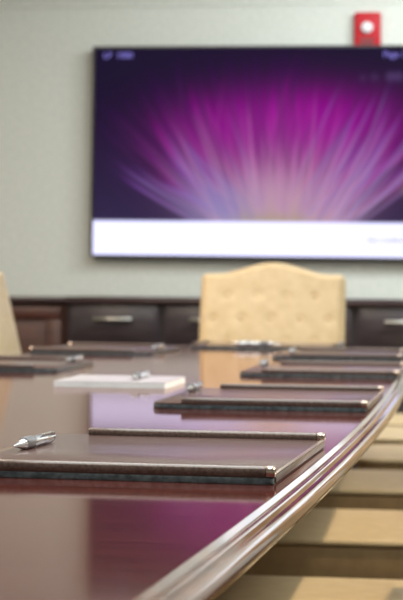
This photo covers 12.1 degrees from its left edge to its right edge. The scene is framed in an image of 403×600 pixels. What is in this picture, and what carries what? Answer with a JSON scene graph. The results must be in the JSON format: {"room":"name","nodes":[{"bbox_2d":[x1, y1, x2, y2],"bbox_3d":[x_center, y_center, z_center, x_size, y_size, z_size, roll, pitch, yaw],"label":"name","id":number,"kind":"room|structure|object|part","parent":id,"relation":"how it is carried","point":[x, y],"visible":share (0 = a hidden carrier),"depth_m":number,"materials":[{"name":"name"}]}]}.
{"room":"conference room","nodes":[
{"label":"conference room","id":0,"kind":"room"},
{"bbox_2d":[0,4,402,298],"bbox_3d":[0.570,-0.511,9.059,7.300,2.780,0.100,1,0,8],"label":"wall","id":1,"kind":"structure","parent":0,"point":[46,55],"depth_m":9.18,"materials":[{"name":"white paint"}]},
{"bbox_2d":[0,0,402,8],"bbox_3d":[0.569,-1.458,8.985,7.300,0.125,0.035,1,0,8],"label":"trim","id":2,"kind":"structure","parent":1,"relation":"attached to","point":[4,4],"depth_m":9.11,"materials":[{"name":"white paint"}]},
{"bbox_2d":[90,45,402,259],"bbox_3d":[0.369,-0.698,8.999,1.809,1.022,0.074,1,1,8],"label":"wall screen","id":3,"kind":"object","parent":1,"relation":"attached to","point":[280,151],"visible":1,"depth_m":8.99,"materials":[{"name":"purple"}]},
{"bbox_2d":[354,12,380,44],"bbox_3d":[0.780,-1.270,8.938,0.126,0.168,0.067,1,0,8],"label":"fire alarm","id":4,"kind":"object","parent":1,"relation":"attached to","point":[367,25],"visible":1,"depth_m":8.93,"materials":[{"name":"red plastic"}]},
{"bbox_2d":[360,37,373,44],"bbox_3d":[0.778,-1.216,8.927,0.066,0.034,0.002,1,0,8],"label":"grille","id":5,"kind":"object","parent":4,"relation":"attached to","point":[363,40],"depth_m":8.93,"materials":[{"name":"red plastic"}]},
{"bbox_3d":[-0.289,0.970,3.283,7.500,0.100,11.800,1,0,8],"label":"floor","id":6,"kind":"structure","parent":0,"visible":0},
{"bbox_2d":[0,272,21,355],"bbox_3d":[-0.349,0.389,5.431,0.742,1.024,0.582,1,0,8],"label":"chair","id":7,"kind":"object","parent":6,"relation":"on","point":[9,341],"visible":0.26,"depth_m":5.58,"materials":[{"name":"beige leather"}]},
{"bbox_2d":[9,296,67,353],"bbox_3d":[-1.128,0.422,8.959,1.107,0.884,0.533,1,0,8],"label":"cabinet","id":8,"kind":"object","parent":6,"relation":"on","point":[40,321],"visible":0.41,"depth_m":8.65,"materials":[{"name":"red wood"}]},
{"bbox_2d":[68,303,162,343],"bbox_3d":[-0.363,0.444,8.815,0.432,0.858,0.578,1,0,8],"label":"drawer","id":9,"kind":"object","parent":6,"relation":"on","point":[87,322],"visible":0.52,"depth_m":8.56,"materials":[{"name":"brown wood"}]},
{"bbox_3d":[-0.398,0.086,8.545,0.172,0.017,0.038,1,0,8],"label":"handle","id":10,"kind":"part","parent":9,"relation":"part of","materials":[{"name":"silver metal"}]},
{"bbox_2d":[65,296,402,306],"bbox_3d":[0.288,0.006,8.730,1.746,0.030,0.570,1,0,8],"label":"countertop","id":11,"kind":"structure","parent":9,"relation":"on","point":[68,299],"depth_m":8.52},
{"bbox_2d":[162,304,199,344],"bbox_3d":[0.067,0.448,8.752,0.432,0.858,0.578,1,0,8],"label":"drawer","id":12,"kind":"object","parent":6,"relation":"on","point":[180,322],"visible":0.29,"depth_m":8.52,"materials":[{"name":"brown wood"}]},
{"bbox_3d":[0.032,0.090,8.482,0.172,0.017,0.038,1,0,8],"label":"handle","id":13,"kind":"part","parent":12,"relation":"part of","materials":[{"name":"silver metal"}]},
{"bbox_2d":[0,344,402,599],"bbox_3d":[-0.268,0.545,3.292,1.187,0.750,5.980,1,0,8],"label":"conference table","id":14,"kind":"object","parent":6,"relation":"on","point":[61,539],"visible":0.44,"depth_m":1.79,"materials":[{"name":"brown wood"}]},
{"bbox_2d":[0,355,92,371],"bbox_3d":[-0.466,0.148,4.486,0.347,0.019,0.459,1,0,8],"label":"desk pad","id":15,"kind":"object","parent":14,"relation":"on","point":[7,363],"visible":0.89,"depth_m":4.47,"materials":[{"name":"brown leather"}]},
{"bbox_3d":[-0.517,0.147,4.270,0.287,0.011,0.015,1,0,8],"label":"rail","id":16,"kind":"part","parent":15,"relation":"part of","materials":[{"name":"leather"}]},
{"bbox_3d":[-0.453,0.144,4.707,0.287,0.011,0.015,1,0,8],"label":"rail","id":17,"kind":"part","parent":15,"relation":"part of","materials":[{"name":"leather"}]},
{"bbox_3d":[-0.465,0.150,4.485,0.344,0.003,0.453,1,0,8],"label":"writing panel","id":18,"kind":"part","parent":15,"relation":"part of","materials":[{"name":"brown leather"}]},
{"bbox_3d":[-0.465,0.155,4.485,0.345,0.006,0.455,1,0,8],"label":"board","id":19,"kind":"part","parent":15,"relation":"part of","materials":[{"name":"brown leather"}]},
{"bbox_2d":[65,355,82,361],"bbox_3d":[-0.308,0.142,4.593,0.015,0.015,0.151,1,0,12],"label":"pen","id":20,"kind":"object","parent":15,"relation":"on","point":[78,357],"visible":1,"depth_m":4.58,"materials":[{"name":"silver metal"}]},
{"bbox_2d":[30,342,178,354],"bbox_3d":[-0.274,0.141,5.549,0.347,0.019,0.459,1,0,10],"label":"desk pad","id":21,"kind":"object","parent":14,"relation":"on","point":[72,347],"visible":0.98,"depth_m":5.35,"materials":[{"name":"brown leather"}]},
{"bbox_3d":[-0.333,0.139,5.335,0.287,0.011,0.015,1,0,10],"label":"rail","id":22,"kind":"part","parent":21,"relation":"part of","materials":[{"name":"leather"}]},
{"bbox_3d":[-0.273,0.147,5.549,0.345,0.006,0.455,1,0,10],"label":"board","id":23,"kind":"part","parent":21,"relation":"part of","materials":[{"name":"brown leather"}]},
{"bbox_3d":[-0.273,0.143,5.549,0.344,0.003,0.453,1,0,10],"label":"writing panel","id":24,"kind":"part","parent":21,"relation":"part of","materials":[{"name":"brown leather"}]},
{"bbox_3d":[-0.254,0.136,5.770,0.287,0.011,0.015,1,0,10],"label":"rail","id":25,"kind":"part","parent":21,"relation":"part of","materials":[{"name":"leather"}]},
{"bbox_2d":[152,344,164,349],"bbox_3d":[-0.127,0.136,5.496,0.015,0.015,0.151,1,0,12],"label":"pen","id":26,"kind":"object","parent":21,"relation":"on","point":[161,346],"visible":1,"depth_m":5.48,"materials":[{"name":"silver metal"}]},
{"bbox_2d":[54,375,185,388],"bbox_3d":[-0.158,0.161,3.753,0.217,0.012,0.251,1,0,8],"label":"paper pad","id":27,"kind":"object","parent":14,"relation":"on","point":[98,381],"visible":0.95,"depth_m":3.64,"materials":[{"name":"white paper"}]},
{"bbox_2d":[130,370,149,379],"bbox_3d":[-0.121,0.148,3.747,0.015,0.015,0.151,1,0,12],"label":"pen","id":28,"kind":"object","parent":27,"relation":"on","point":[136,375],"visible":1,"depth_m":3.73,"materials":[{"name":"silver metal"}]},
{"bbox_2d":[0,428,325,484],"bbox_3d":[-0.057,0.172,2.149,0.347,0.019,0.459,1,0,10],"label":"desk pad","id":29,"kind":"object","parent":14,"relation":"on","point":[117,454],"visible":0.98,"depth_m":2.10,"materials":[{"name":"brown leather"}]},
{"bbox_2d":[12,431,55,449],"bbox_3d":[-0.194,0.163,2.201,0.015,0.015,0.151,1,0,13],"label":"pen","id":30,"kind":"object","parent":29,"relation":"on","point":[30,441],"visible":1,"depth_m":2.19,"materials":[{"name":"silver metal"}]},
{"bbox_3d":[-0.076,0.170,1.928,0.287,0.011,0.015,1,0,10],"label":"rail","id":31,"kind":"part","parent":29,"relation":"part of","materials":[{"name":"leather"}]},
{"bbox_3d":[-0.058,0.178,2.149,0.345,0.006,0.455,1,0,10],"label":"board","id":32,"kind":"part","parent":29,"relation":"part of","materials":[{"name":"brown leather"}]},
{"bbox_3d":[0.001,0.167,2.363,0.287,0.011,0.015,1,0,10],"label":"rail","id":33,"kind":"part","parent":29,"relation":"part of","materials":[{"name":"leather"}]},
{"bbox_3d":[0.112,0.173,2.119,0.004,0.001,0.433,1,0,10],"label":"edge trim","id":34,"kind":"part","parent":29,"relation":"part of","materials":[{"name":"brown metal"}]},
{"bbox_2d":[191,339,343,349],"bbox_3d":[0.212,0.142,6.030,0.459,0.019,0.347,1,0,8],"label":"desk pad","id":35,"kind":"object","parent":14,"relation":"on","point":[205,344],"visible":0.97,"depth_m":5.90,"materials":[{"name":"brown leather"}]},
{"bbox_3d":[-0.004,0.136,6.082,0.015,0.011,0.287,1,0,8],"label":"rail","id":36,"kind":"part","parent":35,"relation":"part of","materials":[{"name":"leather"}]},
{"bbox_2d":[232,341,278,345],"bbox_3d":[0.171,0.135,5.908,0.151,0.015,0.015,1,0,8],"label":"pen","id":37,"kind":"object","parent":35,"relation":"on","point":[243,343],"visible":1,"depth_m":5.90,"materials":[{"name":"silver metal"}]},
{"bbox_3d":[0.212,0.143,6.029,0.453,0.003,0.344,1,0,8],"label":"writing panel","id":38,"kind":"part","parent":35,"relation":"part of","materials":[{"name":"brown leather"}]},
{"bbox_3d":[0.212,0.148,6.029,0.455,0.006,0.345,1,0,8],"label":"board","id":39,"kind":"part","parent":35,"relation":"part of","materials":[{"name":"brown leather"}]},
{"bbox_3d":[0.433,0.141,6.018,0.015,0.011,0.287,1,0,8],"label":"rail","id":40,"kind":"part","parent":35,"relation":"part of","materials":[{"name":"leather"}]},
{"bbox_2d":[153,383,382,411],"bbox_3d":[0.124,0.164,3.242,0.347,0.019,0.459,1,0,9],"label":"desk pad","id":41,"kind":"object","parent":14,"relation":"on","point":[273,397],"visible":0.97,"depth_m":3.18,"materials":[{"name":"brown leather"}]},
{"bbox_2d":[186,381,202,391],"bbox_3d":[-0.013,0.155,3.393,0.015,0.015,0.151,1,0,9],"label":"pen","id":42,"kind":"object","parent":41,"relation":"on","point":[190,387],"visible":1,"depth_m":3.37,"materials":[{"name":"silver metal"}]},
{"bbox_3d":[0.123,0.170,3.243,0.345,0.006,0.455,1,0,9],"label":"board","id":43,"kind":"part","parent":41,"relation":"part of","materials":[{"name":"brown leather"}]},
{"bbox_3d":[0.123,0.166,3.243,0.344,0.003,0.453,1,0,9],"label":"writing panel","id":44,"kind":"part","parent":41,"relation":"part of","materials":[{"name":"brown leather"}]},
{"bbox_3d":[0.110,0.163,3.021,0.287,0.011,0.015,1,0,9],"label":"rail","id":45,"kind":"part","parent":41,"relation":"part of","materials":[{"name":"leather"}]},
{"bbox_3d":[0.177,0.160,3.458,0.287,0.011,0.015,1,0,9],"label":"rail","id":46,"kind":"part","parent":41,"relation":"part of","materials":[{"name":"leather"}]},
{"bbox_3d":[0.294,0.165,3.216,0.005,0.001,0.433,1,0,9],"label":"edge trim","id":47,"kind":"part","parent":41,"relation":"part of","materials":[{"name":"brown leather"}]},
{"bbox_3d":[-0.265,0.184,3.289,1.187,0.028,5.980,1,0,8],"label":"edge moulding","id":48,"kind":"part","parent":14,"relation":"part of","materials":[{"name":"brown wood"}]},
{"bbox_2d":[240,360,402,378],"bbox_3d":[0.283,0.157,4.331,0.347,0.019,0.459,1,0,8],"label":"desk pad","id":49,"kind":"object","parent":14,"relation":"on","point":[286,368],"visible":0.96,"depth_m":4.13,"materials":[{"name":"brown leather"}]},
{"bbox_2d":[259,358,268,365],"bbox_3d":[0.147,0.147,4.476,0.015,0.015,0.151,1,0,8],"label":"pen","id":50,"kind":"object","parent":49,"relation":"on","point":[265,361],"visible":1,"depth_m":4.44,"materials":[{"name":"silver metal"}]},
{"bbox_3d":[0.281,0.163,4.331,0.345,0.006,0.455,1,0,8],"label":"board","id":51,"kind":"part","parent":49,"relation":"part of","materials":[{"name":"brown leather"}]},
{"bbox_3d":[0.282,0.158,4.331,0.344,0.003,0.453,1,0,8],"label":"writing panel","id":52,"kind":"part","parent":49,"relation":"part of","materials":[{"name":"brown leather"}]},
{"bbox_3d":[0.273,0.155,4.109,0.287,0.011,0.015,1,0,8],"label":"rail","id":53,"kind":"part","parent":49,"relation":"part of","materials":[{"name":"leather"}]},
{"bbox_3d":[0.332,0.152,4.547,0.287,0.011,0.015,1,0,8],"label":"rail","id":54,"kind":"part","parent":49,"relation":"part of","materials":[{"name":"leather"}]},
{"bbox_2d":[272,347,402,360],"bbox_3d":[0.387,0.149,5.301,0.347,0.019,0.459,1,0,7],"label":"desk pad","id":55,"kind":"object","parent":14,"relation":"on","point":[306,353],"visible":0.98,"depth_m":5.09,"materials":[{"name":"brown leather"}]},
{"bbox_2d":[288,347,295,352],"bbox_3d":[0.253,0.141,5.330,0.015,0.015,0.151,1,0,7],"label":"pen","id":56,"kind":"object","parent":55,"relation":"on","point":[290,350],"visible":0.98,"depth_m":5.29,"materials":[{"name":"silver metal"}]},
{"bbox_3d":[0.385,0.155,5.301,0.345,0.006,0.455,1,0,7],"label":"board","id":57,"kind":"part","parent":55,"relation":"part of","materials":[{"name":"brown leather"}]},
{"bbox_3d":[0.386,0.151,5.301,0.344,0.003,0.453,1,0,7],"label":"writing panel","id":58,"kind":"part","parent":55,"relation":"part of","materials":[{"name":"brown leather"}]},
{"bbox_3d":[0.380,0.148,5.079,0.287,0.011,0.015,1,0,7],"label":"rail","id":59,"kind":"part","parent":55,"relation":"part of","materials":[{"name":"leather"}]},
{"bbox_3d":[0.432,0.145,5.518,0.287,0.011,0.015,1,0,7],"label":"rail","id":60,"kind":"part","parent":55,"relation":"part of","materials":[{"name":"leather"}]},
{"bbox_2d":[199,263,345,346],"bbox_3d":[0.194,0.388,6.120,0.582,1.024,0.742,1,0,8],"label":"chair","id":61,"kind":"object","parent":6,"relation":"on","point":[271,302],"visible":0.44,"depth_m":6.37,"materials":[{"name":"beige leather"}]},
{"bbox_2d":[214,575,402,599],"bbox_3d":[0.292,0.413,3.198,0.742,1.024,0.582,1,0,8],"label":"chair","id":62,"kind":"object","parent":6,"relation":"on","point":[246,587],"visible":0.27,"depth_m":3.32,"materials":[{"name":"beige leather"}]},
{"bbox_2d":[242,508,402,579],"bbox_3d":[0.448,0.406,4.262,0.742,1.024,0.582,1,0,8],"label":"chair","id":63,"kind":"object","parent":6,"relation":"on","point":[331,543],"visible":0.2,"depth_m":4.02,"materials":[{"name":"beige leather"}]},
{"bbox_3d":[0.366,0.555,4.276,0.572,0.074,0.552,1,0,8],"label":"seat","id":64,"kind":"part","parent":63,"relation":"part of","materials":[{"name":"beige leather"}]},
{"bbox_3d":[0.366,0.507,4.276,0.580,0.020,0.560,1,0,8],"label":"seat","id":65,"kind":"part","parent":63,"relation":"part of","materials":[{"name":"beige leather"}]},
{"bbox_2d":[345,306,355,468],"bbox_3d":[0.497,0.452,8.689,0.432,0.858,0.578,1,0,8],"label":"base cabinet","id":66,"kind":"object","parent":6,"relation":"on","point":[350,311],"visible":0.16,"depth_m":8.42,"materials":[{"name":"brown wood"}]},
{"bbox_3d":[0.466,0.116,8.449,0.398,0.166,0.024,1,0,8],"label":"drawer","id":67,"kind":"part","parent":66,"relation":"part of","materials":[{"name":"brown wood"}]},
{"bbox_2d":[313,469,402,509],"bbox_3d":[0.571,0.399,5.244,0.742,1.024,0.582,1,0,8],"label":"chair","id":68,"kind":"object","parent":6,"relation":"on","point":[359,488],"visible":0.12,"depth_m":5.00,"materials":[{"name":"beige leather"}]},
{"bbox_3d":[0.489,0.548,5.258,0.572,0.074,0.552,1,0,8],"label":"seat","id":69,"kind":"part","parent":68,"relation":"part of","materials":[{"name":"beige leather"}]},
{"bbox_3d":[0.490,0.500,5.258,0.580,0.020,0.560,1,0,8],"label":"seat","id":70,"kind":"part","parent":68,"relation":"part of","materials":[{"name":"beige leather"}]},
{"bbox_2d":[354,306,402,468],"bbox_3d":[0.927,0.457,8.626,0.432,0.858,0.578,1,0,8],"label":"base cabinet","id":71,"kind":"object","parent":6,"relation":"on","point":[376,326],"visible":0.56,"depth_m":8.39,"materials":[{"name":"brown wood"}]},
{"bbox_3d":[0.895,0.120,8.387,0.398,0.166,0.024,1,0,8],"label":"drawer","id":72,"kind":"part","parent":71,"relation":"part of","materials":[{"name":"brown wood"}]},
{"bbox_3d":[0.891,0.099,8.356,0.172,0.017,0.038,1,0,8],"label":"handle","id":73,"kind":"part","parent":71,"relation":"part of","materials":[{"name":"silver metal"}]},
{"bbox_3d":[0.892,0.499,8.390,0.398,0.576,0.024,1,0,8],"label":"door","id":74,"kind":"part","parent":71,"relation":"part of","materials":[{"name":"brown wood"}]},
{"bbox_2d":[357,444,402,469],"bbox_3d":[0.882,0.394,6.098,0.742,1.024,0.582,1,0,8],"label":"chair","id":75,"kind":"object","parent":6,"relation":"on","point":[381,456],"visible":0.27,"depth_m":5.91,"materials":[{"name":"beige leather"}]},
{"bbox_3d":[0.801,0.543,6.112,0.572,0.074,0.552,1,0,8],"label":"seat","id":76,"kind":"part","parent":75,"relation":"part of","materials":[{"name":"beige leather"}]},
{"bbox_2d":[372,426,402,444],"bbox_3d":[0.880,0.387,6.947,0.742,1.024,0.582,1,0,8],"label":"chair","id":77,"kind":"object","parent":6,"relation":"on","point":[391,435],"visible":0.02,"depth_m":6.74,"materials":[{"name":"beige leather"}]},
{"bbox_3d":[0.799,0.536,6.962,0.572,0.074,0.552,1,0,8],"label":"seat","id":78,"kind":"part","parent":77,"relation":"part of","materials":[{"name":"beige leather"}]},
{"bbox_2d":[387,413,402,425],"bbox_3d":[0.959,0.382,7.694,0.742,1.024,0.582,1,0,8],"label":"chair","id":79,"kind":"object","parent":6,"relation":"on","point":[397,420],"visible":0.02,"depth_m":7.52,"materials":[{"name":"beige leather"}]}
]}

